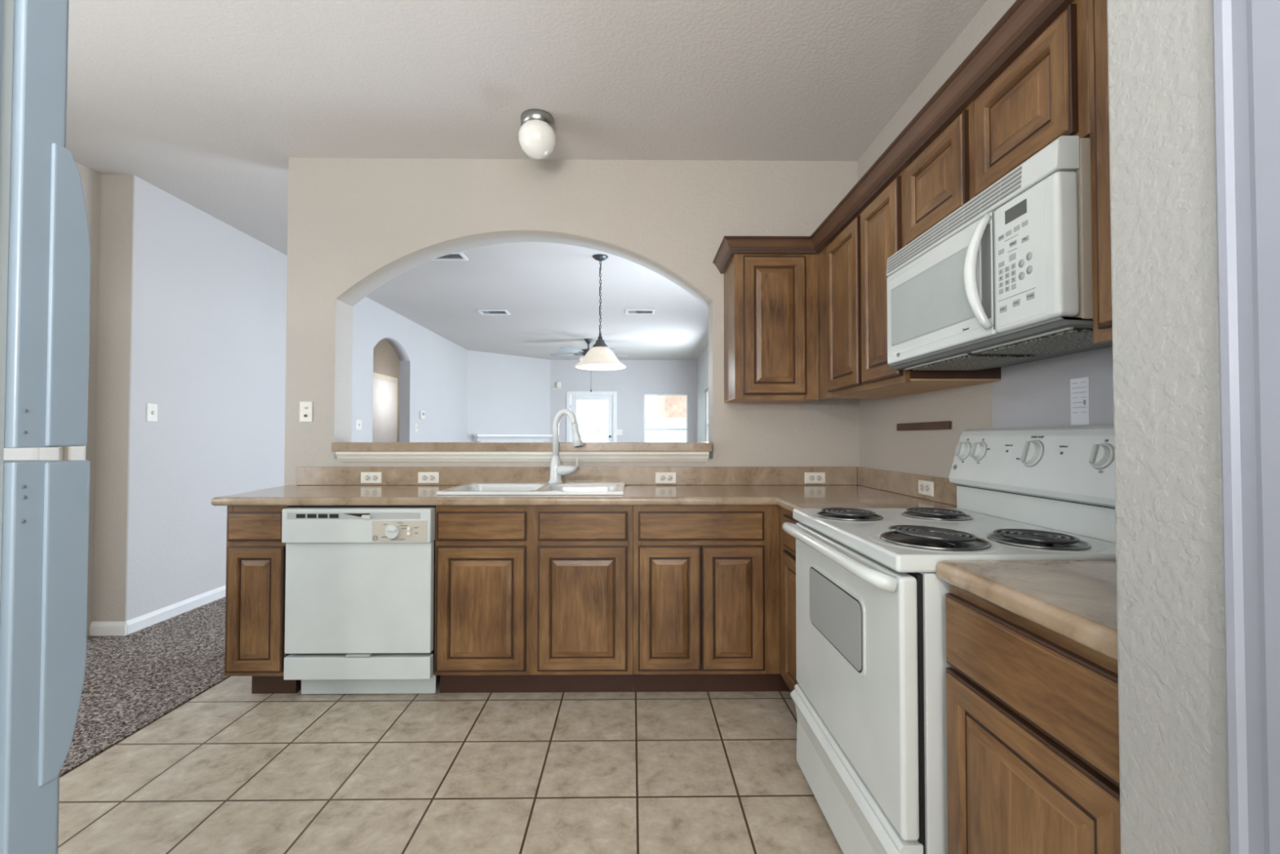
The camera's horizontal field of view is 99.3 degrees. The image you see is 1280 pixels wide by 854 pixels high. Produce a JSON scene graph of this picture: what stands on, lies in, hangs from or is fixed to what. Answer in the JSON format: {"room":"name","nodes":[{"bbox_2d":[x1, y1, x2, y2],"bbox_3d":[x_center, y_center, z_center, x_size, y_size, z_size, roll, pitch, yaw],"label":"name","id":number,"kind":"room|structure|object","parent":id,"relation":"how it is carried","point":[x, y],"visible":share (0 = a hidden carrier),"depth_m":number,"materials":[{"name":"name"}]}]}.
{"room":"kitchen","nodes":[
{"label":"kitchen","id":0,"kind":"room"},
{"bbox_2d":[62,161,101,636],"bbox_3d":[-3.266,-0.200,0.099,0.150,2.740,6.259,0,-1,-1],"label":"wall","id":1,"kind":"structure","parent":0,"point":[91,180],"depth_m":3.20,"materials":[{"name":"paint"}]},
{"bbox_2d":[92,174,134,621],"bbox_3d":[-3.184,-0.140,3.234,0.300,2.740,0.010,0,-1,-1],"label":"wall","id":2,"kind":"structure","parent":0,"point":[117,191],"depth_m":3.23,"materials":[{"name":"paint"}]},
{"bbox_2d":[89,621,127,635],"bbox_3d":[-3.124,1.188,3.198,0.203,0.085,0.014,0,-1,-1],"label":"baseboard","id":3,"kind":"structure","parent":2,"relation":"attached to","point":[96,628],"depth_m":3.19,"materials":[{"name":"white wood"}]},
{"bbox_2d":[59,596,229,776],"bbox_3d":[-1.961,1.269,4.056,6.567,0.056,14.200,0,-1,-1],"label":"floor","id":4,"kind":"structure","parent":0,"point":[132,680],"depth_m":2.68,"materials":[{"name":"carpet"}]},
{"bbox_2d":[126,175,467,620],"bbox_3d":[-3.140,-0.076,6.535,0.140,2.740,6.590,0,-1,-1],"label":"wall","id":5,"kind":"structure","parent":0,"point":[209,297],"depth_m":3.83,"materials":[{"name":"paint"}]},
{"bbox_2d":[146,403,157,422],"bbox_3d":[-3.029,-0.089,3.382,0.014,0.115,0.075,0,-1,-1],"label":"light switch","id":6,"kind":"object","parent":5,"relation":"attached to","point":[151,408],"visible":1,"depth_m":3.38,"materials":[{"name":"white plastic"}]},
{"bbox_2d":[126,584,226,634],"bbox_3d":[-3.044,1.216,4.706,0.014,0.085,2.998,0,-1,-1],"label":"baseboard","id":7,"kind":"structure","parent":5,"relation":"attached to","point":[134,624],"depth_m":3.53,"materials":[{"name":"white wood"}]},
{"bbox_2d":[355,419,361,430],"bbox_3d":[-3.056,-0.023,5.919,0.014,0.115,0.120,0,-1,-1],"label":"light switch","id":8,"kind":"object","parent":5,"relation":"attached to","point":[358,422],"visible":1,"depth_m":5.91,"materials":[{"name":"white plastic"}]},
{"bbox_2d":[415,423,417,431],"bbox_3d":[-3.073,0.012,7.489,0.014,0.115,0.075,0,-1,-1],"label":"light switch","id":9,"kind":"object","parent":5,"relation":"attached to","point":[416,424],"visible":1,"depth_m":7.49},
{"bbox_2d":[419,410,425,418],"bbox_3d":[-3.065,-0.170,7.662,0.032,0.110,0.140,0,-1,-1],"label":"thermostat","id":10,"kind":"object","parent":5,"relation":"attached to","point":[422,414],"visible":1,"depth_m":7.62,"materials":[{"name":"white plastic"}]},
{"bbox_2d":[373,338,399,441],"bbox_3d":[-4.030,-0.059,7.460,0.100,2.740,4.000,0,-1,-1],"label":"wall","id":11,"kind":"structure","parent":0,"point":[386,362],"depth_m":8.59,"materials":[{"name":"paint"}]},
{"bbox_2d":[372,377,395,441],"bbox_3d":[-3.973,0.293,8.229,0.029,2.045,1.180,0,-1,-1],"label":"door","id":12,"kind":"structure","parent":11,"relation":"in","point":[384,424],"depth_m":8.42,"materials":[{"name":"white wood"}]},
{"bbox_2d":[373,372,397,441],"bbox_3d":[-3.978,0.256,8.230,0.020,2.140,1.350,0,-1,-1],"label":"trim","id":13,"kind":"structure","parent":11,"relation":"attached to","point":[377,375],"depth_m":8.81,"materials":[{"name":"white wood"}]},
{"bbox_2d":[57,665,843,853],"bbox_3d":[-0.308,1.196,0.024,3.347,0.050,6.100,0,-1,-1],"label":"floor","id":14,"kind":"structure","parent":0,"point":[230,769],"depth_m":1.89,"materials":[{"name":"tile"}]},
{"bbox_2d":[0,0,90,853],"bbox_3d":[-1.122,0.281,0.366,0.764,1.730,0.727,0,-1,-1],"label":"refrigerator","id":15,"kind":"object","parent":14,"relation":"on","point":[45,247],"visible":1,"depth_m":0.68,"materials":[{"name":"white metal"}]},
{"bbox_2d":[3,446,62,460],"bbox_3d":[-3.263,0.189,2.642,0.030,2.040,0.850,0,-1,-1],"label":"door","id":16,"kind":"structure","parent":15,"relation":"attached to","point":[26,453],"depth_m":2.93,"materials":[{"name":"white plastic"}]},
{"bbox_2d":[67,445,85,460],"bbox_3d":[-3.209,0.157,2.641,0.018,2.125,1.015,0,-1,-1],"label":"trim","id":17,"kind":"structure","parent":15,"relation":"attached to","point":[74,453],"depth_m":3.10,"materials":[{"name":"white plastic"}]},
{"bbox_2d":[224,505,301,693],"bbox_3d":[-1.709,0.788,2.702,0.270,0.866,0.610,0,-1,-1],"label":"base cabinet","id":18,"kind":"object","parent":14,"relation":"on","point":[255,592],"visible":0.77,"depth_m":2.40,"materials":[{"name":"brown wood"}]},
{"bbox_2d":[281,505,435,693],"bbox_3d":[-1.242,0.788,2.659,0.649,0.860,0.646,0,-1,-1],"label":"dishwasher","id":19,"kind":"object","parent":14,"relation":"on","point":[360,598],"visible":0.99,"depth_m":2.38,"materials":[{"name":"white metal"}]},
{"bbox_2d":[434,505,633,693],"bbox_3d":[-0.476,0.789,2.715,0.883,0.866,0.610,0,-1,-1],"label":"base cabinet","id":20,"kind":"object","parent":14,"relation":"on","point":[529,598],"visible":0.82,"depth_m":2.42,"materials":[{"name":"brown wood"}]},
{"bbox_2d":[211,466,956,512],"bbox_3d":[-0.358,0.280,2.469,3.196,0.140,1.143,0,-1,-1],"label":"countertop","id":21,"kind":"structure","parent":20,"relation":"on","point":[785,487],"depth_m":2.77,"materials":[{"name":"laminate"}]},
{"bbox_2d":[360,471,382,483],"bbox_3d":[-1.484,0.280,3.004,0.116,0.062,0.008,0,-1,-1],"label":"wall outlet","id":22,"kind":"object","parent":21,"relation":"attached to","point":[366,477],"visible":1,"depth_m":3.00,"materials":[{"name":"white plastic"}]},
{"bbox_2d":[364,475,370,480],"bbox_3d":[-1.504,0.280,3.001,0.033,0.033,0.002,0,-1,-1],"label":"receptacle","id":23,"kind":"object","parent":22,"relation":"attached to","point":[366,477],"depth_m":3.00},
{"bbox_2d":[371,475,377,480],"bbox_3d":[-1.464,0.280,3.002,0.033,0.033,0.002,0,-1,-1],"label":"receptacle","id":24,"kind":"object","parent":22,"relation":"attached to","point":[374,477],"depth_m":3.00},
{"bbox_2d":[417,471,439,483],"bbox_3d":[-1.169,0.281,3.007,0.116,0.062,0.008,0,-1,-1],"label":"wall outlet","id":25,"kind":"object","parent":21,"relation":"attached to","point":[423,477],"visible":1,"depth_m":3.01,"materials":[{"name":"white plastic"}]},
{"bbox_2d":[422,475,427,480],"bbox_3d":[-1.189,0.281,3.005,0.033,0.033,0.002,0,-1,-1],"label":"receptacle","id":26,"kind":"object","parent":25,"relation":"attached to","point":[424,477],"depth_m":3.00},
{"bbox_2d":[428,475,435,480],"bbox_3d":[-1.149,0.281,3.005,0.033,0.033,0.002,0,-1,-1],"label":"receptacle","id":27,"kind":"object","parent":25,"relation":"attached to","point":[431,477],"depth_m":3.00,"materials":[{"name":"white plastic"}]},
{"bbox_2d":[436,482,625,494],"bbox_3d":[-0.507,0.402,2.751,0.856,0.202,0.514,0,-1,-1],"label":"sink","id":28,"kind":"object","parent":21,"relation":"in","point":[470,488],"visible":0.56,"depth_m":2.89,"materials":[{"name":"white metal"}]},
{"bbox_2d":[548,408,583,484],"bbox_3d":[-0.396,0.102,2.917,0.216,0.404,0.080,-1,-1,27],"label":"faucet","id":29,"kind":"object","parent":21,"relation":"on","point":[557,470],"visible":1,"depth_m":2.92,"materials":[{"name":"metal"}]},
{"bbox_2d":[655,471,676,483],"bbox_3d":[0.145,0.283,3.021,0.116,0.062,0.008,0,-1,-1],"label":"wall outlet","id":30,"kind":"object","parent":21,"relation":"attached to","point":[660,477],"visible":1,"depth_m":3.02,"materials":[{"name":"white plastic"}]},
{"bbox_2d":[659,475,665,480],"bbox_3d":[0.125,0.283,3.018,0.033,0.033,0.002,0,-1,-1],"label":"receptacle","id":31,"kind":"object","parent":30,"relation":"attached to","point":[662,477],"depth_m":3.02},
{"bbox_2d":[666,475,672,480],"bbox_3d":[0.165,0.283,3.019,0.033,0.033,0.002,0,-1,-1],"label":"receptacle","id":32,"kind":"object","parent":30,"relation":"attached to","point":[669,477],"depth_m":3.02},
{"bbox_2d":[804,472,825,483],"bbox_3d":[0.976,0.284,3.030,0.116,0.062,0.008,0,-1,-1],"label":"wall outlet","id":33,"kind":"object","parent":21,"relation":"attached to","point":[810,477],"visible":1,"depth_m":3.03,"materials":[{"name":"white plastic"}]},
{"bbox_2d":[808,475,814,480],"bbox_3d":[0.956,0.284,3.027,0.033,0.033,0.002,0,-1,-1],"label":"receptacle","id":34,"kind":"object","parent":33,"relation":"attached to","point":[811,477],"depth_m":3.03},
{"bbox_2d":[815,475,822,480],"bbox_3d":[0.996,0.284,3.028,0.033,0.033,0.002,0,-1,-1],"label":"receptacle","id":35,"kind":"object","parent":33,"relation":"attached to","point":[818,477],"depth_m":3.03,"materials":[{"name":"white plastic"}]},
{"bbox_2d":[918,479,933,496],"bbox_3d":[1.216,0.260,2.320,0.008,0.062,0.116,0,-1,-1],"label":"wall outlet","id":36,"kind":"object","parent":21,"relation":"attached to","point":[925,487],"visible":1,"depth_m":2.31,"materials":[{"name":"white plastic"}]},
{"bbox_2d":[920,483,924,491],"bbox_3d":[1.214,0.260,2.340,0.002,0.033,0.033,0,-1,-1],"label":"receptacle","id":37,"kind":"object","parent":36,"relation":"attached to","point":[922,485],"depth_m":2.34,"materials":[{"name":"white plastic"}]},
{"bbox_2d":[924,484,929,492],"bbox_3d":[1.214,0.259,2.300,0.002,0.033,0.033,0,-1,-1],"label":"receptacle","id":38,"kind":"object","parent":36,"relation":"attached to","point":[926,486],"depth_m":2.30,"materials":[{"name":"white plastic"}]},
{"bbox_2d":[633,505,791,691],"bbox_3d":[0.331,0.790,2.724,0.729,0.866,0.610,0,-1,-1],"label":"base cabinet","id":39,"kind":"object","parent":14,"relation":"on","point":[706,578],"visible":0.86,"depth_m":2.42,"materials":[{"name":"brown wood"}]},
{"bbox_2d":[779,506,799,692],"bbox_3d":[0.916,0.780,2.221,0.610,0.866,0.628,0,-1,-1],"label":"base cabinet","id":40,"kind":"object","parent":14,"relation":"on","point":[787,541],"visible":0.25,"depth_m":2.25,"materials":[{"name":"brown wood"}]},
{"bbox_2d":[782,425,1115,853],"bbox_3d":[0.855,0.600,1.518,0.746,1.200,0.760,0,-1,-1],"label":"stove","id":41,"kind":"object","parent":14,"relation":"on","point":[868,697],"visible":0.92,"depth_m":1.35,"materials":[{"name":"white metal"}]},
{"bbox_2d":[792,507,1115,572],"bbox_3d":[0.880,0.294,1.524,0.697,0.041,0.760,0,-1,-1],"label":"cooktop","id":42,"kind":"object","parent":41,"relation":"in","point":[865,534],"depth_m":1.33,"materials":[{"name":"white metal"}]},
{"bbox_2d":[945,583,1120,853],"bbox_3d":[0.930,0.752,0.906,0.610,0.872,0.436,0,-1,-1],"label":"base cabinet","id":43,"kind":"object","parent":14,"relation":"on","point":[1033,729],"visible":0.5,"depth_m":0.89,"materials":[{"name":"brown wood"}]},
{"bbox_2d":[936,560,1117,661],"bbox_3d":[0.938,0.295,0.917,0.636,0.041,0.444,0,-1,-1],"label":"countertop","id":44,"kind":"structure","parent":43,"relation":"on","point":[1075,600],"depth_m":0.93,"materials":[{"name":"laminate"}]},
{"bbox_2d":[466,350,550,441],"bbox_3d":[-2.506,-0.002,10.402,1.839,2.740,0.100,1,-2,-43],"label":"wall","id":45,"kind":"structure","parent":0,"point":[508,394],"depth_m":10.33,"materials":[{"name":"paint"}]},
{"bbox_2d":[472,434,552,441],"bbox_3d":[-2.377,0.754,10.302,1.609,1.225,0.199,1,-2,-43],"label":"fireplace mantel","id":46,"kind":"object","parent":45,"relation":"attached to","point":[480,437],"visible":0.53,"depth_m":10.22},
{"bbox_2d":[472,434,552,436],"bbox_3d":[-2.377,0.162,10.314,1.609,0.040,0.199,1,-2,-43],"label":"shelf","id":47,"kind":"object","parent":46,"relation":"attached to","point":[473,435],"depth_m":10.17,"materials":[{"name":"white wood"}]},
{"bbox_2d":[66,0,986,359],"bbox_3d":[-1.959,-1.542,4.110,6.567,0.100,14.200,0,-1,-1],"label":"ceiling","id":48,"kind":"structure","parent":0,"point":[212,82],"depth_m":2.52,"materials":[{"name":"paint"}]},
{"bbox_2d":[432,251,468,260],"bbox_3d":[-1.709,-1.474,4.691,0.400,0.014,0.200,0,-1,-1],"label":"ceiling vent","id":49,"kind":"object","parent":48,"relation":"in","point":[459,255],"visible":0.52,"depth_m":4.74,"materials":[{"name":"white metal"}]},
{"bbox_2d":[476,309,510,315],"bbox_3d":[-1.826,-1.433,6.800,0.360,0.014,0.240,0,-1,-1],"label":"ceiling vent","id":50,"kind":"object","parent":48,"relation":"in","point":[483,312],"visible":1,"depth_m":6.81,"materials":[{"name":"white metal"}]},
{"bbox_2d":[518,108,555,159],"bbox_3d":[-0.505,-1.421,2.678,0.184,0.194,0.184,0,-1,-1],"label":"ceiling light","id":51,"kind":"object","parent":48,"relation":"attached to","point":[536,134],"visible":1,"depth_m":2.62,"materials":[{"name":"white glass"}]},
{"bbox_2d":[550,338,626,391],"bbox_3d":[-0.833,-0.974,8.760,1.248,0.854,1.213,0,-1,-1],"label":"ceiling fan","id":52,"kind":"object","parent":48,"relation":"hanging from","point":[583,352],"visible":0.49,"depth_m":8.66,"materials":[{"name":"metal"}]},
{"bbox_2d":[574,253,626,370],"bbox_3d":[-0.344,-0.997,4.717,0.444,0.964,0.444,0,-1,-1],"label":"pendant lamp","id":53,"kind":"object","parent":48,"relation":"hanging from","point":[600,357],"visible":1,"depth_m":4.65,"materials":[{"name":"glass"}]},
{"bbox_2d":[626,309,655,314],"bbox_3d":[0.004,-1.433,6.779,0.360,0.014,0.240,0,-1,-1],"label":"ceiling vent","id":54,"kind":"object","parent":48,"relation":"in","point":[628,311],"visible":1,"depth_m":6.76,"materials":[{"name":"white metal"}]},
{"bbox_2d":[284,157,859,643],"bbox_3d":[-0.322,-0.140,3.143,3.312,2.740,0.185,0,-1,-1],"label":"wall","id":55,"kind":"structure","parent":0,"point":[355,225],"depth_m":3.06,"materials":[{"name":"paint"}]},
{"bbox_2d":[299,401,312,422],"bbox_3d":[-1.859,-0.085,3.026,0.072,0.114,0.012,0,-1,-1],"label":"wall outlet","id":56,"kind":"object","parent":55,"relation":"attached to","point":[305,407],"visible":1,"depth_m":3.03,"materials":[{"name":"white plastic"}]},
{"bbox_2d":[331,441,712,461],"bbox_3d":[-0.646,0.140,3.111,2.085,0.106,0.270,0,-1,-1],"label":"ledge","id":57,"kind":"object","parent":55,"relation":"attached to","point":[353,451],"visible":1,"depth_m":2.99,"materials":[{"name":"laminate"}]},
{"bbox_2d":[724,253,818,402],"bbox_3d":[0.686,-0.517,2.892,0.424,0.765,0.347,0,-1,-1],"label":"upper cabinet","id":58,"kind":"object","parent":55,"relation":"attached to","point":[771,300],"visible":0.83,"depth_m":2.72,"materials":[{"name":"brown wood"}]},
{"bbox_2d":[712,0,1074,273],"bbox_3d":[0.667,-0.922,1.895,0.486,0.069,2.359,0,-1,-1],"label":"crown molding","id":59,"kind":"structure","parent":58,"relation":"attached to","point":[1024,20],"depth_m":1.63,"materials":[{"name":"brown wood"}]},
{"bbox_2d":[550,360,697,442],"bbox_3d":[-0.278,0.012,11.059,3.120,2.740,0.120,0,-1,-1],"label":"wall","id":60,"kind":"structure","parent":0,"point":[639,377],"depth_m":11.01,"materials":[{"name":"paint"}]},
{"bbox_2d":[551,382,560,388],"bbox_3d":[-1.686,-0.840,10.976,0.180,0.140,0.050,0,-1,-1],"label":"sensor","id":61,"kind":"object","parent":60,"relation":"attached to","point":[558,384],"visible":1,"depth_m":10.95,"materials":[{"name":"white plastic"}]},
{"bbox_2d":[570,395,613,442],"bbox_3d":[-0.974,0.361,10.992,0.857,2.020,0.096,0,-1,-1],"label":"door","id":62,"kind":"structure","parent":60,"relation":"in","point":[593,414],"depth_m":11.02,"materials":[{"name":"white glass"}]},
{"bbox_2d":[566,391,617,442],"bbox_3d":[-0.975,0.330,10.976,1.015,2.100,0.020,0,-1,-1],"label":"trim","id":63,"kind":"structure","parent":60,"relation":"attached to","point":[569,393],"depth_m":10.98,"materials":[{"name":"white wood"}]},
{"bbox_2d":[617,429,622,435],"bbox_3d":[-0.417,0.106,10.989,0.130,0.120,0.014,0,-1,-1],"label":"light switch","id":64,"kind":"object","parent":60,"relation":"attached to","point":[620,432],"visible":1,"depth_m":10.99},
{"bbox_2d":[643,393,688,442],"bbox_3d":[0.528,-0.105,11.030,0.988,1.143,0.120,0,-1,-1],"label":"window","id":65,"kind":"structure","parent":60,"relation":"in","point":[665,415],"depth_m":11.07,"materials":[{"name":"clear glass"}]},
{"bbox_2d":[696,0,1016,478],"bbox_3d":[1.260,-0.096,5.367,0.100,2.740,11.700,0,-1,-1],"label":"wall","id":66,"kind":"structure","parent":0,"point":[931,452],"depth_m":2.40,"materials":[{"name":"paint"}]},
{"bbox_2d":[706,389,708,442],"bbox_3d":[1.191,-0.098,9.067,0.120,1.153,1.478,0,-1,-1],"label":"window","id":67,"kind":"structure","parent":66,"relation":"in","point":[707,390],"depth_m":9.74,"materials":[{"name":"clear glass"}]},
{"bbox_2d":[818,213,942,399],"bbox_3d":[1.062,-0.524,2.477,0.354,0.765,0.530,0,-1,-1],"label":"upper cabinet","id":68,"kind":"object","parent":66,"relation":"attached to","point":[839,262],"visible":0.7,"depth_m":2.40,"materials":[{"name":"brown wood"}]},
{"bbox_2d":[896,421,951,430],"bbox_3d":[1.232,-0.003,2.380,0.018,0.033,0.423,0,-1,-1],"label":"bar","id":69,"kind":"object","parent":66,"relation":"attached to","point":[938,424],"visible":1,"depth_m":2.33,"materials":[{"name":"brown wood"}]},
{"bbox_2d":[860,170,1000,390],"bbox_3d":[1.067,-0.533,2.045,0.354,0.765,0.333,0,-1,-1],"label":"upper cabinet","id":70,"kind":"object","parent":66,"relation":"attached to","point":[882,221],"visible":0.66,"depth_m":2.01,"materials":[{"name":"brown wood"}]},
{"bbox_2d":[903,0,1089,246],"bbox_3d":[1.073,-0.759,1.499,0.354,0.333,0.764,0,-1,-1],"label":"upper cabinet","id":71,"kind":"object","parent":66,"relation":"attached to","point":[1042,96],"visible":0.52,"depth_m":1.33,"materials":[{"name":"brown wood"}]},
{"bbox_2d":[886,135,1112,370],"bbox_3d":[1.022,-0.393,1.490,0.451,0.396,0.754,0,-1,-1],"label":"microwave","id":72,"kind":"object","parent":71,"relation":"attached to","point":[1005,278],"visible":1,"depth_m":1.29,"materials":[{"name":"white plastic"}]},
{"bbox_2d":[991,346,1113,428],"bbox_3d":[1.249,0.029,1.516,0.004,0.482,0.805,0,-1,-1],"label":"panel","id":73,"kind":"object","parent":66,"relation":"attached to","point":[1035,393],"visible":0.04,"depth_m":1.65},
{"bbox_2d":[1070,377,1089,425],"bbox_3d":[1.246,-0.072,1.542,0.001,0.133,0.063,0,-1,-1],"label":"paper label","id":74,"kind":"object","parent":73,"relation":"attached to","point":[1079,387],"visible":1,"depth_m":1.54,"materials":[{"name":"white paper"}]},
{"bbox_2d":[1072,382,1086,413],"bbox_3d":[1.245,-0.084,1.542,0.001,0.086,0.049,0,-1,-1],"label":"print","id":75,"kind":"object","parent":74,"relation":"attached to","point":[1079,388],"depth_m":1.54},
{"bbox_2d":[1088,0,1112,343],"bbox_3d":[1.079,-0.554,0.913,0.354,0.765,0.398,0,-1,-1],"label":"upper cabinet","id":76,"kind":"object","parent":66,"relation":"attached to","point":[1097,9],"visible":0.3,"depth_m":1.06,"materials":[{"name":"brown wood"}]},
{"bbox_2d":[1106,0,1229,853],"bbox_3d":[0.931,-0.187,0.635,0.658,2.740,0.133,0,-1,-1],"label":"wall","id":77,"kind":"structure","parent":0,"point":[1171,670],"depth_m":0.62,"materials":[{"name":"paint"}]},
{"bbox_2d":[1212,0,1279,853],"bbox_3d":[0.607,-0.121,0.466,0.034,2.600,0.194,0,-1,-1],"label":"trim","id":78,"kind":"structure","parent":77,"relation":"attached to","point":[1246,33],"depth_m":0.53,"materials":[{"name":"white wood"}]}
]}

